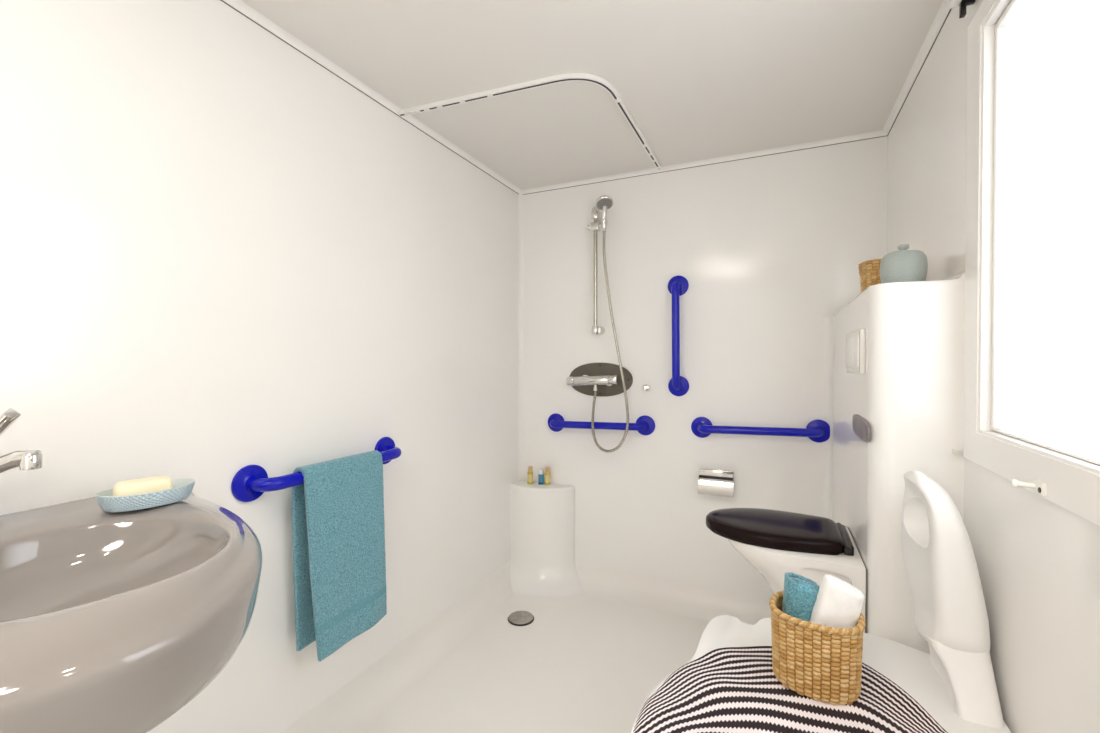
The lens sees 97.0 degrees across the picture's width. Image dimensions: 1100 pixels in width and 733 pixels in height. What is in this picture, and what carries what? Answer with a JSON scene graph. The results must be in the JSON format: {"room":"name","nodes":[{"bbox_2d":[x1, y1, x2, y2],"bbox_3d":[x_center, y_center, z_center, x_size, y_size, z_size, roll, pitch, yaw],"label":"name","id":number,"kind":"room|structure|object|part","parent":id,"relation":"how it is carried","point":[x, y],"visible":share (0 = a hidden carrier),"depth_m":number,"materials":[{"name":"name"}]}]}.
{"room":"accessible bathroom","nodes":[
{"label":"accessible bathroom","id":0,"kind":"room"},
{"bbox_2d":[0,0,517,732],"bbox_3d":[-0.867,0.102,1.144,0.060,2.031,3.250,0,1,25],"label":"wall","id":1,"kind":"structure","parent":0,"point":[221,255],"depth_m":1.26,"materials":[{"name":"white paint"}]},
{"bbox_2d":[0,492,261,732],"bbox_3d":[-0.712,0.356,0.649,0.637,0.183,0.722,0,1,25],"label":"washbasin","id":2,"kind":"object","parent":1,"relation":"attached to","point":[111,622],"visible":0.95,"depth_m":0.59,"materials":[{"name":"grey ceramic"}]},
{"bbox_2d":[0,408,42,473],"bbox_3d":[-0.886,0.165,0.787,0.128,0.195,0.050,0,1,-6],"label":"tap","id":3,"kind":"object","parent":2,"relation":"on","point":[23,459],"visible":1,"depth_m":0.78,"materials":[{"name":"silver metal"}]},
{"bbox_3d":[-0.900,0.105,0.790,0.066,0.076,0.031,0,1,-18],"label":"lever","id":4,"kind":"part","parent":3,"relation":"part of","materials":[{"name":"silver metal"}]},
{"bbox_3d":[-0.877,0.161,0.782,0.108,0.055,0.029,0,1,1],"label":"spout","id":5,"kind":"part","parent":3,"relation":"part of","materials":[{"name":"silver metal"}]},
{"bbox_2d":[95,478,194,511],"bbox_3d":[-0.765,0.245,0.927,0.098,0.033,0.147,0,1,25],"label":"soap dish","id":6,"kind":"object","parent":2,"relation":"on","point":[182,488],"visible":0.89,"depth_m":0.90,"materials":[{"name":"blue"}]},
{"bbox_2d":[113,476,172,495],"bbox_3d":[-0.772,0.233,0.926,0.050,0.036,0.086,1,1,41],"label":"soap bar","id":7,"kind":"object","parent":6,"relation":"in","point":[156,483],"visible":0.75,"depth_m":0.91,"materials":[{"name":"beige wax"}]},
{"bbox_2d":[231,437,401,501],"bbox_3d":[-0.638,0.298,1.462,0.092,0.100,0.576,0,1,25],"label":"grab bar","id":8,"kind":"object","parent":1,"relation":"attached to","point":[250,482],"visible":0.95,"depth_m":1.25,"materials":[{"name":"blue plastic"}]},
{"bbox_2d":[292,450,386,661],"bbox_3d":[-0.609,0.533,1.437,0.120,0.527,0.284,0,1,25],"label":"towel","id":9,"kind":"object","parent":8,"relation":"hanging from","point":[338,525],"visible":0.99,"depth_m":1.39,"materials":[{"name":"teal fabric"}]},
{"bbox_2d":[221,0,520,193],"bbox_3d":[-0.829,-0.908,1.115,0.033,0.026,3.250,0,1,25],"label":"trim","id":10,"kind":"structure","parent":1,"relation":"attached to","point":[239,6],"depth_m":1.54,"materials":[{"name":"white plastic"}]},
{"bbox_2d":[282,561,513,732],"bbox_3d":[-0.799,1.072,1.124,0.110,0.110,3.250,0,1,25],"label":"baseboard","id":11,"kind":"structure","parent":1,"relation":"attached to","point":[352,708],"depth_m":1.75,"materials":[{"name":"white plastic"}]},
{"bbox_2d":[361,595,709,732],"bbox_3d":[-0.098,1.151,0.801,1.755,0.060,3.370,0,1,25],"label":"floor","id":12,"kind":"structure","parent":0,"point":[584,663],"depth_m":1.78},
{"bbox_2d":[508,611,533,625],"bbox_3d":[-0.127,1.101,2.133,0.116,0.012,0.116,0,1,25],"label":"floor drain","id":13,"kind":"object","parent":12,"relation":"on","point":[518,618],"visible":1,"depth_m":2.12,"materials":[{"name":"grey metal"}]},
{"bbox_2d":[631,470,1010,732],"bbox_3d":[0.515,0.672,0.935,0.626,0.894,0.702,0,1,25],"label":"chair","id":14,"kind":"object","parent":12,"relation":"on","point":[955,683],"visible":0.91,"depth_m":0.96,"materials":[{"name":"white plastic"}]},
{"bbox_2d":[630,646,947,732],"bbox_3d":[0.410,0.720,0.795,0.564,0.143,0.757,0,1,25],"label":"striped cloth","id":15,"kind":"object","parent":14,"relation":"on","point":[728,689],"visible":0.84,"depth_m":0.94,"materials":[{"name":"multicoloured fabric"}]},
{"bbox_2d":[769,591,865,704],"bbox_3d":[0.546,0.573,1.003,0.174,0.152,0.151,0,1,25],"label":"wicker basket","id":16,"kind":"object","parent":15,"relation":"on","point":[818,662],"visible":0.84,"depth_m":0.94,"materials":[{"name":"woven wicker"}]},
{"bbox_2d":[782,572,819,621],"bbox_3d":[0.530,0.546,1.036,0.075,0.194,0.068,0,1,-18],"label":"rolled towel","id":17,"kind":"object","parent":16,"relation":"in","point":[800,592],"visible":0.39,"depth_m":1.02,"materials":[{"name":"teal fabric"}]},
{"bbox_2d":[809,574,863,628],"bbox_3d":[0.566,0.536,0.988,0.124,0.225,0.048,0,1,10],"label":"folded towel","id":18,"kind":"object","parent":16,"relation":"in","point":[838,604],"visible":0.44,"depth_m":0.97,"materials":[{"name":"white fabric"}]},
{"bbox_3d":[0.514,0.687,0.935,0.622,0.060,0.694,0,1,25],"label":"seat","id":19,"kind":"part","parent":14,"relation":"part of","materials":[{"name":"white plastic"}]},
{"bbox_3d":[0.830,0.412,1.027,0.128,0.375,0.197,0,1,25],"label":"backrest","id":20,"kind":"part","parent":14,"relation":"part of","materials":[{"name":"white plastic"}]},
{"bbox_3d":[0.829,0.602,1.000,0.109,0.118,0.227,0,1,25],"label":"backrest post","id":21,"kind":"part","parent":14,"relation":"part of","materials":[{"name":"white plastic"}]},
{"bbox_2d":[241,0,942,189],"bbox_3d":[-0.098,-0.940,0.778,1.755,0.060,3.370,0,1,25],"label":"ceiling","id":22,"kind":"structure","parent":0,"point":[699,80],"depth_m":1.49,"materials":[{"name":"white paint"}]},
{"bbox_2d":[398,73,660,168],"bbox_3d":[0.085,-0.912,1.785,1.170,0.018,0.500,0,1,-25],"label":"track","id":23,"kind":"object","parent":22,"relation":"attached to","point":[603,83],"visible":1,"depth_m":1.64,"materials":[{"name":"white plastic"}]},
{"bbox_2d":[524,136,887,598],"bbox_3d":[0.595,0.088,2.292,1.755,2.031,0.060,0,1,25],"label":"wall","id":24,"kind":"structure","parent":0,"point":[767,248],"depth_m":2.23,"materials":[{"name":"white plastic"}]},
{"bbox_2d":[518,194,523,480],"bbox_3d":[-0.156,0.093,2.598,0.035,2.015,0.035,0,1,25],"label":"trim","id":25,"kind":"structure","parent":24,"relation":"attached to","point":[520,196],"depth_m":2.59,"materials":[{"name":"white plastic"}]},
{"bbox_2d":[510,480,584,598],"bbox_3d":[-0.026,0.861,2.423,0.464,0.503,0.259,0,1,25],"label":"corner shelf","id":26,"kind":"object","parent":24,"relation":"attached to","point":[542,517],"depth_m":2.44,"materials":[{"name":"white plastic"}]},
{"bbox_2d":[527,466,532,483],"bbox_3d":[-0.103,0.563,2.526,0.030,0.090,0.030,0,1,25],"label":"toiletry bottle","id":27,"kind":"object","parent":26,"relation":"on","point":[530,468],"visible":1,"depth_m":2.51,"materials":[{"name":"yellow plastic"}]},
{"bbox_2d":[538,469,543,484],"bbox_3d":[-0.046,0.570,2.519,0.028,0.078,0.028,0,1,25],"label":"toiletry bottle","id":28,"kind":"object","parent":26,"relation":"on","point":[540,475],"visible":1,"depth_m":2.51,"materials":[{"name":"blue plastic"}]},
{"bbox_2d":[545,467,549,484],"bbox_3d":[-0.013,0.564,2.514,0.029,0.090,0.029,0,1,25],"label":"toiletry bottle","id":29,"kind":"object","parent":26,"relation":"on","point":[547,469],"visible":1,"depth_m":2.50,"materials":[{"name":"yellow plastic"}]},
{"bbox_2d":[587,206,606,334],"bbox_3d":[0.237,-0.465,2.365,0.106,0.620,0.096,0,1,25],"label":"shower rail","id":30,"kind":"object","parent":24,"relation":"attached to","point":[596,215],"visible":0.96,"depth_m":2.35,"materials":[{"name":"silver metal"}]},
{"bbox_3d":[0.220,-0.447,2.360,0.019,0.540,0.019,0,1,25],"label":"rod","id":31,"kind":"part","parent":30,"relation":"part of","materials":[{"name":"silver metal"}]},
{"bbox_2d":[591,195,628,452],"bbox_3d":[0.274,-0.195,2.282,0.188,1.205,0.084,0,1,35],"label":"shower","id":32,"kind":"object","parent":30,"relation":"attached to","point":[604,202],"visible":1,"depth_m":2.29,"materials":[{"name":"silver metal"}]},
{"bbox_3d":[0.259,-0.703,2.308,0.025,0.124,0.044,0,1,-3],"label":"handle","id":33,"kind":"part","parent":32,"relation":"part of","materials":[{"name":"silver metal"}]},
{"bbox_2d":[566,363,632,396],"bbox_3d":[0.232,0.065,2.378,0.330,0.168,0.088,0,1,25],"label":"shower mixer","id":34,"kind":"object","parent":24,"relation":"attached to","point":[604,379],"visible":1,"depth_m":2.39,"materials":[{"name":"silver metal"}]},
{"bbox_3d":[0.106,0.073,2.413,0.042,0.046,0.044,0,1,25],"label":"temperature knob","id":35,"kind":"part","parent":34,"relation":"part of","materials":[{"name":"silver metal"}]},
{"bbox_3d":[0.303,0.064,2.322,0.042,0.046,0.044,0,1,25],"label":"flow knob","id":36,"kind":"part","parent":34,"relation":"part of","materials":[{"name":"silver metal"}]},
{"bbox_2d":[548,413,654,434],"bbox_3d":[0.227,0.285,2.383,0.560,0.106,0.088,0,1,25],"label":"grab bar","id":37,"kind":"object","parent":24,"relation":"attached to","point":[645,425],"visible":1,"depth_m":2.33,"materials":[{"name":"blue plastic"}]},
{"bbox_2d":[643,385,648,390],"bbox_3d":[0.453,0.102,2.307,0.034,0.030,0.032,0,1,25],"label":"wall hook","id":38,"kind":"object","parent":24,"relation":"attached to","point":[645,387],"visible":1,"depth_m":2.29,"materials":[{"name":"silver plastic"}]},
{"bbox_2d":[576,563,770,624],"bbox_3d":[0.482,1.059,2.273,1.454,0.110,0.110,0,1,25],"label":"baseboard","id":39,"kind":"structure","parent":24,"relation":"attached to","point":[699,602],"depth_m":2.25,"materials":[{"name":"white plastic"}]},
{"bbox_2d":[668,275,688,395],"bbox_3d":[0.577,-0.141,2.217,0.099,0.558,0.088,0,1,25],"label":"grab bar","id":40,"kind":"object","parent":24,"relation":"attached to","point":[678,385],"visible":1,"depth_m":2.18,"materials":[{"name":"blue plastic"}]},
{"bbox_2d":[520,130,886,194],"bbox_3d":[0.578,-0.921,2.242,1.635,0.026,0.033,0,1,25],"label":"trim","id":41,"kind":"structure","parent":24,"relation":"attached to","point":[876,134],"depth_m":2.17,"materials":[{"name":"white plastic"}]},
{"bbox_2d":[698,468,733,497],"bbox_3d":[0.738,0.515,2.161,0.148,0.120,0.068,0,1,25],"label":"paper holder","id":42,"kind":"object","parent":24,"relation":"attached to","point":[716,482],"visible":1,"depth_m":2.14,"materials":[{"name":"silver metal"}]},
{"bbox_3d":[0.733,0.472,2.148,0.146,0.032,0.006,0,1,25],"label":"plate","id":43,"kind":"part","parent":42,"relation":"part of","materials":[{"name":"silver metal"}]},
{"bbox_2d":[691,417,829,442],"bbox_3d":[0.885,0.272,2.080,0.560,0.106,0.088,0,1,25],"label":"grab bar","id":44,"kind":"object","parent":24,"relation":"attached to","point":[818,430],"visible":1,"depth_m":2.03,"materials":[{"name":"blue plastic"}]},
{"bbox_2d":[706,508,866,632],"bbox_3d":[0.694,0.727,1.494,0.418,0.511,0.360,0,1,25],"label":"toilet","id":45,"kind":"object","parent":24,"relation":"attached to","point":[776,543],"visible":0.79,"depth_m":1.37,"materials":[{"name":"white ceramic"}]},
{"bbox_3d":[0.677,0.490,1.499,0.380,0.038,0.284,0,1,25],"label":"lid","id":46,"kind":"part","parent":45,"relation":"part of","materials":[{"name":"black plastic"}]},
{"bbox_2d":[822,317,833,519],"bbox_3d":[1.144,0.442,1.997,0.045,1.290,0.045,0,1,25],"label":"trim","id":47,"kind":"structure","parent":24,"relation":"attached to","point":[828,322],"depth_m":2.00,"materials":[{"name":"white plastic"}]},
{"bbox_2d":[887,0,1099,732],"bbox_3d":[0.672,0.110,0.435,0.060,2.031,3.250,0,1,25],"label":"wall","id":48,"kind":"structure","parent":0,"point":[1038,560],"depth_m":0.92,"materials":[{"name":"white paint"}]},
{"bbox_2d":[833,280,964,653],"bbox_3d":[1.065,0.452,1.568,0.192,1.320,0.890,0,1,25],"label":"cabinet","id":49,"kind":"object","parent":48,"relation":"attached to","point":[910,392],"depth_m":1.18,"materials":[{"name":"white plastic"}]},
{"bbox_2d":[845,329,864,373],"bbox_3d":[0.884,-0.041,1.416,0.016,0.120,0.288,0,1,25],"label":"flush plate","id":50,"kind":"object","parent":49,"relation":"attached to","point":[855,341],"visible":1,"depth_m":1.34,"materials":[{"name":"white plastic"}]},
{"bbox_2d":[852,414,869,441],"bbox_3d":[0.849,0.166,1.332,0.006,0.058,0.260,0,1,25],"label":"cover plate","id":51,"kind":"object","parent":49,"relation":"attached to","point":[861,427],"visible":1,"depth_m":1.30,"materials":[{"name":"grey plastic"}]},
{"bbox_2d":[858,258,881,292],"bbox_3d":[0.992,-0.261,1.450,0.128,0.108,0.128,0,1,25],"label":"lidded basket","id":52,"kind":"object","parent":49,"relation":"on","point":[869,272],"visible":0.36,"depth_m":1.43,"materials":[{"name":"wicker"}]},
{"bbox_3d":[0.992,-0.295,1.450,0.125,0.038,0.125,0,1,25],"label":"lid","id":53,"kind":"part","parent":52,"relation":"part of","materials":[{"name":"wicker"}]},
{"bbox_2d":[879,244,927,283],"bbox_3d":[0.911,-0.260,1.256,0.101,0.112,0.101,0,1,25],"label":"pot","id":54,"kind":"object","parent":49,"relation":"on","point":[904,265],"visible":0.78,"depth_m":1.22,"materials":[{"name":"grey ceramic"}]},
{"bbox_3d":[0.911,-0.306,1.256,0.026,0.020,0.026,0,1,25],"label":"knob","id":55,"kind":"part","parent":54,"relation":"part of","materials":[{"name":"grey ceramic"}]},
{"bbox_3d":[0.911,-0.292,1.256,0.086,0.011,0.086,0,1,25],"label":"lid","id":56,"kind":"part","parent":54,"relation":"part of","materials":[{"name":"grey ceramic"}]},
{"bbox_2d":[883,0,950,135],"bbox_3d":[0.634,-0.901,0.441,0.033,0.026,3.250,0,1,25],"label":"trim","id":57,"kind":"structure","parent":48,"relation":"attached to","point":[943,12],"depth_m":1.45,"materials":[{"name":"white plastic"}]},
{"bbox_2d":[945,270,964,281],"bbox_3d":[1.136,-0.212,1.522,0.032,0.032,0.876,0,1,25],"label":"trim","id":58,"kind":"structure","parent":48,"relation":"attached to","point":[960,276],"depth_m":1.14,"materials":[{"name":"white"}]},
{"bbox_2d":[952,449,963,453],"bbox_3d":[0.938,0.195,1.113,0.028,0.012,0.012,0,1,14],"label":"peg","id":59,"kind":"object","parent":48,"relation":"attached to","point":[954,451],"visible":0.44,"depth_m":1.11,"materials":[{"name":"white plastic"}]},
{"bbox_2d":[964,0,1099,525],"bbox_3d":[0.744,-0.271,0.609,0.068,0.963,1.044,0,1,25],"label":"window","id":60,"kind":"structure","parent":48,"relation":"in","point":[1032,353],"depth_m":0.85,"materials":[{"name":"white"}]},
{"bbox_2d":[948,0,975,18],"bbox_3d":[0.719,-0.829,0.653,0.048,0.113,0.965,0,1,25],"label":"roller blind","id":61,"kind":"object","parent":60,"relation":"attached to","point":[962,4],"visible":1,"depth_m":1.08,"materials":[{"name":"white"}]},
{"bbox_2d":[1012,479,1046,496],"bbox_3d":[0.771,0.194,0.786,0.034,0.020,0.037,0,1,25],"label":"robe hook","id":62,"kind":"object","parent":60,"relation":"attached to","point":[1040,488],"visible":1,"depth_m":0.78,"materials":[{"name":"white plastic"}]},
{"bbox_3d":[0.742,-0.276,0.605,0.001,0.822,0.845,0,1,25],"label":"pane","id":63,"kind":"part","parent":60,"relation":"part of","materials":[{"name":"white glass"}]}
]}

